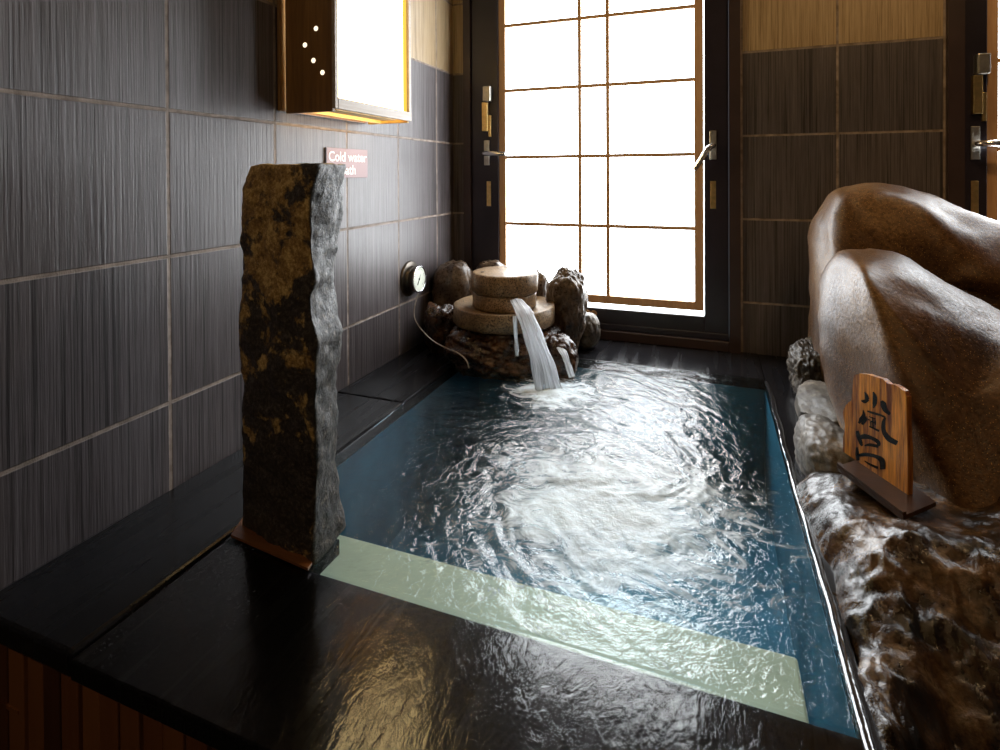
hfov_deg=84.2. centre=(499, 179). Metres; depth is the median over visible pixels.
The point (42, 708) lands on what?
pool front slats
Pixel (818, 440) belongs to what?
rock
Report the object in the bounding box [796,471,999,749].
rock ledge
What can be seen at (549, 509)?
water
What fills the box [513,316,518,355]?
trickle
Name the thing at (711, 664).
step
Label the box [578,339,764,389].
pool deck
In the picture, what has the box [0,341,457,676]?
pool deck
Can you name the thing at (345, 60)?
wall lamp
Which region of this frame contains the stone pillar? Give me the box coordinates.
[239,163,345,565]
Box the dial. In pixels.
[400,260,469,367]
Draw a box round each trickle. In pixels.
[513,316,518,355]
[556,347,574,377]
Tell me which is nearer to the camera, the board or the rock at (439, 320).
the board
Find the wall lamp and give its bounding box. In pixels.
[277,0,411,124]
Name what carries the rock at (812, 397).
on the rock bed
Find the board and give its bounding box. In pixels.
[231,518,311,570]
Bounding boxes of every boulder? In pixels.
[807,183,999,381]
[818,248,999,507]
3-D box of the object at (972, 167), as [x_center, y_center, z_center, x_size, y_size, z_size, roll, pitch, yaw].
[2.370,-0.225,2.211,0.965,2.120,0.196,0,1,21]
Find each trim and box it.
[343,377,439,449]
[764,380,875,749]
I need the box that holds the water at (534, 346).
[510,298,561,390]
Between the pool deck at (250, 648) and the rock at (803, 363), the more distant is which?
the rock at (803, 363)
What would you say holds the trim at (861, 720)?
on the pool deck at (774, 368)
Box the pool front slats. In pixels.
[0,644,215,749]
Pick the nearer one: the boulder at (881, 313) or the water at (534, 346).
the boulder at (881, 313)
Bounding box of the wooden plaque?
[837,373,935,519]
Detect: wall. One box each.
[0,0,453,589]
[452,0,945,358]
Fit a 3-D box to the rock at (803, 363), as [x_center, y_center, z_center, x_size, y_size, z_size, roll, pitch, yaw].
[1.254,0.741,2.225,0.181,0.207,0.301,0,1,21]
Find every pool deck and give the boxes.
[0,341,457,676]
[71,538,862,749]
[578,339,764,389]
[758,354,882,749]
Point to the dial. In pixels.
(413, 277)
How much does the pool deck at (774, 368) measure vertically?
0.043 m
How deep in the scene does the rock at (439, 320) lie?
2.67 m
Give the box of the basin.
[453,295,554,334]
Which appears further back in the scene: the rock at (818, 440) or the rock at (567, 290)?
the rock at (567, 290)
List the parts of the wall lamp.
panel, rail, frame, panel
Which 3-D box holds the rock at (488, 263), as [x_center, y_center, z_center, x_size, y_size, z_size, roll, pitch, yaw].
[-0.042,0.634,2.973,0.215,0.404,0.176,0,1,21]
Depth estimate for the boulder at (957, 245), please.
1.92 m
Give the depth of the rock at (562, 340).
2.34 m
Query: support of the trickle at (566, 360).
on the rock at (562, 340)
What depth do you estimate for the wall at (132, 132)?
1.46 m
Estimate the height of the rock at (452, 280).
0.412 m
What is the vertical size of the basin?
0.086 m
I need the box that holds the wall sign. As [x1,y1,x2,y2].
[325,147,367,177]
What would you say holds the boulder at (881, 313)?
on the rock bed
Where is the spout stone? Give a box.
[471,266,537,313]
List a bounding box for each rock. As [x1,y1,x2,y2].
[424,302,456,352]
[432,259,472,305]
[443,323,562,382]
[476,259,503,268]
[536,269,548,296]
[544,333,578,382]
[546,267,587,349]
[578,312,600,349]
[786,336,823,392]
[793,414,854,476]
[794,380,839,426]
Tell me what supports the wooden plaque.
on the rock ledge
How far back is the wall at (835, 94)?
2.56 m
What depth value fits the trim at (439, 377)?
2.04 m
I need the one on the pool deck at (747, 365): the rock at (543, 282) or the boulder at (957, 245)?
the rock at (543, 282)
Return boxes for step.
[320,535,808,722]
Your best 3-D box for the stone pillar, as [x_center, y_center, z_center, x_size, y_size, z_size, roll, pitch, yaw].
[-0.477,0.410,1.351,0.289,0.900,0.184,0,1,34]
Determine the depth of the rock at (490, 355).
2.39 m
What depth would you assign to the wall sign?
2.27 m

